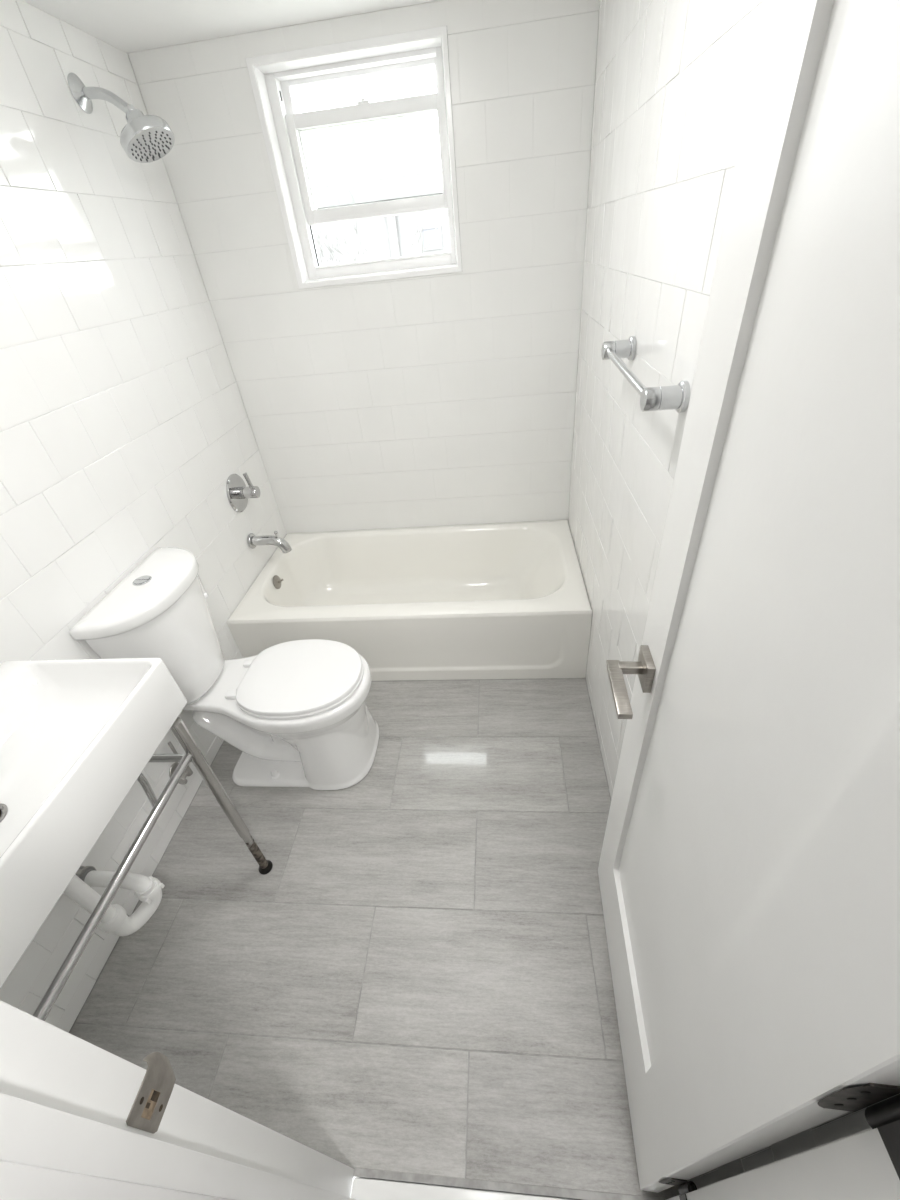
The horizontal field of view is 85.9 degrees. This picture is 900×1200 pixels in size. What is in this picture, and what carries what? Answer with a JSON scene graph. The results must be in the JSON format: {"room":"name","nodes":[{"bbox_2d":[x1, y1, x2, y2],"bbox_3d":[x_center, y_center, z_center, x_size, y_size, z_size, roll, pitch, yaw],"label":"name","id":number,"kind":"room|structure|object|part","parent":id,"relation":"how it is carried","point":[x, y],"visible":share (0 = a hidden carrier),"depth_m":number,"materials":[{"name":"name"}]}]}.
{"room":"bathroom","nodes":[
{"label":"bathroom","id":0,"kind":"room"},
{"bbox_2d":[0,0,286,1032],"bbox_3d":[-1.079,-0.285,1.370,0.102,2.250,2.460,-2,37,6],"label":"wall","id":1,"kind":"structure","parent":0,"point":[125,424],"depth_m":1.41,"materials":[{"name":"tile"}]},
{"bbox_2d":[67,73,174,162],"bbox_3d":[-0.941,-1.401,1.395,0.238,0.200,0.151,-2,37,6],"label":"shower fixture","id":2,"kind":"object","parent":1,"relation":"attached to","point":[147,138],"visible":1,"depth_m":1.39,"materials":[{"name":"silver metal"}]},
{"bbox_3d":[-0.987,-1.436,1.393,0.141,0.074,0.027,0,37,8],"label":"arm","id":3,"kind":"part","parent":2,"relation":"part of","materials":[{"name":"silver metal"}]},
{"bbox_2d":[168,742,192,784],"bbox_3d":[-0.937,0.561,1.652,0.067,0.167,0.076,-2,37,6],"label":"shutoff valve","id":4,"kind":"object","parent":1,"relation":"attached to","point":[188,772],"visible":0.52,"depth_m":1.67,"materials":[{"name":"metal"}]},
{"bbox_2d":[226,473,259,511],"bbox_3d":[-0.900,-0.479,2.143,0.098,0.173,0.168,-2,37,6],"label":"shower valve","id":5,"kind":"object","parent":1,"relation":"attached to","point":[238,494],"visible":1,"depth_m":2.12,"materials":[{"name":"silver metal"}]},
{"bbox_3d":[-0.881,-0.521,2.110,0.027,0.070,0.018,-2,37,6],"label":"lever","id":6,"kind":"part","parent":5,"relation":"part of","materials":[{"name":"silver metal"}]},
{"bbox_2d":[247,531,291,552],"bbox_3d":[-0.840,-0.271,2.253,0.182,0.109,0.072,-2,37,6],"label":"tub spout","id":7,"kind":"object","parent":1,"relation":"attached to","point":[253,541],"visible":1,"depth_m":2.23,"materials":[{"name":"silver metal"}]},
{"bbox_2d":[23,0,440,52],"bbox_3d":[-0.427,-0.811,0.102,1.707,0.080,3.760,-2,37,6],"label":"ceiling","id":8,"kind":"structure","parent":0,"point":[129,26],"depth_m":1.42,"materials":[{"name":"paint"}]},
{"bbox_2d":[128,0,599,533],"bbox_3d":[-0.202,-1.000,2.199,1.507,2.250,0.161,-2,37,6],"label":"wall","id":9,"kind":"structure","parent":0,"point":[449,398],"depth_m":1.94,"materials":[{"name":"tile"}]},
{"bbox_2d":[245,25,461,288],"bbox_3d":[-0.303,-1.559,1.778,0.658,0.634,0.154,-2,37,6],"label":"window","id":10,"kind":"structure","parent":9,"relation":"in","point":[274,77],"depth_m":1.70,"materials":[{"name":"plastic"}]},
{"bbox_3d":[-0.295,-1.601,1.773,0.548,0.309,0.031,-2,37,6],"label":"sash","id":11,"kind":"part","parent":10,"relation":"part of","materials":[{"name":"plastic"}]},
{"bbox_3d":[-0.284,-1.622,1.799,0.508,0.305,0.022,-2,37,6],"label":"sash","id":12,"kind":"part","parent":10,"relation":"part of","materials":[{"name":"glass"}]},
{"bbox_3d":[-0.268,-1.374,1.955,0.550,0.010,0.079,-2,37,6],"label":"sill","id":13,"kind":"part","parent":10,"relation":"part of","materials":[{"name":"plastic"}]},
{"bbox_2d":[69,677,691,1199],"bbox_3d":[-0.177,0.540,1.983,1.707,0.060,2.350,-2,37,6],"label":"floor","id":14,"kind":"structure","parent":0,"point":[416,987],"depth_m":1.33,"materials":[{"name":"tile"}]},
{"bbox_2d":[32,717,272,1020],"bbox_3d":[-0.814,0.747,1.137,0.411,0.730,0.606,-2,37,6],"label":"stand","id":15,"kind":"object","parent":14,"relation":"on","point":[193,754],"visible":0.52,"depth_m":1.09,"materials":[{"name":"silver metal"}]},
{"bbox_2d":[0,658,186,988],"bbox_3d":[-0.858,0.387,0.888,0.400,0.146,0.652,-2,37,6],"label":"sink","id":16,"kind":"object","parent":15,"relation":"on","point":[76,735],"visible":1,"depth_m":0.97,"materials":[{"name":"ceramic"}]},
{"bbox_2d":[63,866,164,935],"bbox_3d":[-0.904,0.608,1.149,0.251,0.505,0.139,11,40,23],"label":"trap","id":17,"kind":"object","parent":16,"relation":"attached to","point":[148,890],"visible":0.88,"depth_m":1.22,"materials":[{"name":"white plastic"}]},
{"bbox_3d":[-0.861,0.734,1.257,0.198,0.056,0.042,1,37,10],"label":"trap arm","id":18,"kind":"part","parent":17,"relation":"part of","materials":[{"name":"white plastic"}]},
{"bbox_3d":[-0.655,0.541,0.967,0.021,0.029,0.575,-2,37,6],"label":"rail","id":19,"kind":"part","parent":15,"relation":"part of","materials":[{"name":"silver metal"}]},
{"bbox_3d":[-0.829,0.400,1.214,0.387,0.044,0.044,-2,37,6],"label":"rail","id":20,"kind":"part","parent":15,"relation":"part of","materials":[{"name":"silver metal"}]},
{"bbox_3d":[-0.615,0.571,1.336,0.048,0.722,0.031,-2,37,6],"label":"leg","id":21,"kind":"part","parent":15,"relation":"part of","materials":[{"name":"silver metal"}]},
{"bbox_2d":[69,547,378,789],"bbox_3d":[-0.625,0.265,1.668,0.693,0.832,0.436,-2,37,6],"label":"toilet","id":22,"kind":"object","parent":14,"relation":"on","point":[297,713],"visible":0.98,"depth_m":1.60,"materials":[{"name":"ceramic"}]},
{"bbox_3d":[-0.902,-0.038,1.464,0.206,0.048,0.436,-2,37,6],"label":"tank lid","id":23,"kind":"part","parent":22,"relation":"part of","materials":[{"name":"ceramic"}]},
{"bbox_3d":[-0.887,0.134,1.593,0.188,0.390,0.398,-2,37,6],"label":"tank","id":24,"kind":"part","parent":22,"relation":"part of","materials":[{"name":"ceramic"}]},
{"bbox_3d":[-0.593,0.436,1.802,0.668,0.394,0.388,-2,37,6],"label":"bowl","id":25,"kind":"part","parent":22,"relation":"part of","materials":[{"name":"ceramic"}]},
{"bbox_3d":[-0.508,0.254,1.657,0.414,0.020,0.351,-2,37,6],"label":"lid","id":26,"kind":"part","parent":22,"relation":"part of","materials":[{"name":"plastic"}]},
{"bbox_3d":[-0.506,0.268,1.668,0.418,0.014,0.355,-2,37,6],"label":"seat","id":27,"kind":"part","parent":22,"relation":"part of","materials":[{"name":"plastic"}]},
{"bbox_2d":[227,520,591,680],"bbox_3d":[-0.154,-0.015,2.360,1.504,0.370,0.756,-2,37,6],"label":"bathtub","id":28,"kind":"object","parent":14,"relation":"on","point":[510,600],"visible":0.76,"depth_m":2.14,"materials":[{"name":"ceramic"}]},
{"bbox_3d":[-0.834,-0.086,2.333,0.015,0.068,0.068,-2,37,6],"label":"overflow plate","id":29,"kind":"part","parent":28,"relation":"part of","materials":[{"name":"silver metal"}]},
{"bbox_2d":[351,1178,569,1199],"bbox_3d":[0.099,1.266,0.948,0.613,0.060,0.128,-2,37,6],"label":"trim","id":30,"kind":"structure","parent":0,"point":[362,1189],"depth_m":0.99,"materials":[{"name":"white stone"}]},
{"bbox_2d":[568,0,899,1187],"bbox_3d":[0.516,-0.335,1.195,0.101,2.250,2.460,-2,37,6],"label":"wall","id":31,"kind":"structure","parent":0,"point":[673,78],"depth_m":1.11,"materials":[{"name":"tile"}]},
{"bbox_2d":[601,336,689,412],"bbox_3d":[0.408,-0.500,1.051,0.074,0.066,0.464,-2,37,6],"label":"towel bar","id":32,"kind":"object","parent":31,"relation":"attached to","point":[677,397],"visible":1,"depth_m":0.89,"materials":[{"name":"silver metal"}]},
{"bbox_3d":[0.421,-0.628,1.211,0.074,0.054,0.054,-2,37,6],"label":"post","id":33,"kind":"part","parent":32,"relation":"part of","materials":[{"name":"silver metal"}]},
{"bbox_3d":[0.394,-0.372,0.891,0.074,0.054,0.054,-2,37,6],"label":"post","id":34,"kind":"part","parent":32,"relation":"part of","materials":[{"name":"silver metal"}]},
{"bbox_2d":[666,1128,871,1199],"bbox_3d":[-0.359,0.412,0.365,1.507,2.200,0.120,-2,37,6],"label":"wall","id":35,"kind":"structure","parent":0,"point":[868,1129],"depth_m":0.50,"materials":[{"name":"white paint"}]},
{"bbox_2d":[0,1000,354,1199],"bbox_3d":[-0.302,0.428,0.382,0.031,2.045,0.136,-2,37,6],"label":"trim","id":36,"kind":"structure","parent":35,"relation":"attached to","point":[79,1120],"depth_m":0.42,"materials":[{"name":"white paint"}]},
{"bbox_3d":[-0.288,0.478,0.472,0.009,0.060,0.053,-9,37,-3],"label":"strike plate","id":37,"kind":"part","parent":36,"relation":"part of","materials":[{"name":"metal"}]},
{"bbox_2d":[598,0,899,1199],"bbox_3d":[0.308,0.206,0.590,0.113,2.025,0.669,-2,37,6],"label":"door","id":38,"kind":"structure","parent":35,"relation":"in","point":[749,866],"depth_m":0.44,"materials":[{"name":"white paint"}]},
{"bbox_3d":[0.289,0.151,0.828,0.023,0.012,0.126,-1,37,8],"label":"lever","id":39,"kind":"part","parent":38,"relation":"part of","materials":[{"name":"silver metal"}]},
{"bbox_3d":[0.322,0.121,0.863,0.042,0.016,0.019,-2,37,6],"label":"stem","id":40,"kind":"part","parent":38,"relation":"part of","materials":[{"name":"silver metal"}]},
{"bbox_2d":[669,1128,899,1199],"bbox_3d":[0.315,0.415,0.305,0.031,2.045,0.114,-2,37,6],"label":"trim","id":41,"kind":"structure","parent":35,"relation":"attached to","point":[860,1166],"depth_m":0.42,"materials":[{"name":"white paint"}]},
{"label":"outside","id":42,"kind":"structure","parent":0,"visible":0},
{"bbox_3d":[1.494,-15.750,28.803,80.000,0.200,59.500,-2,37,6],"label":"ground","id":43,"kind":"structure","parent":42,"visible":0},
{"bbox_2d":[313,186,443,264],"bbox_3d":[-1.925,-6.496,11.917,2.820,5.704,4.276,-21,39,-19],"label":"tree","id":44,"kind":"object","parent":43,"relation":"on","point":[324,241],"visible":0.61,"depth_m":10.36,"materials":[{"name":"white plant"}]},
{"bbox_2d":[313,170,449,265],"bbox_3d":[-1.589,-10.216,16.546,8.600,6.080,4.500,-2,37,6],"label":"house","id":45,"kind":"structure","parent":43,"relation":"on","point":[395,233],"depth_m":13.67,"materials":[{"name":"grey"}]},
{"bbox_3d":[-0.531,-10.383,13.858,0.480,0.430,0.020,-2,37,6],"label":"pane","id":46,"kind":"part","parent":45,"relation":"part of","materials":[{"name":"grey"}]}
]}

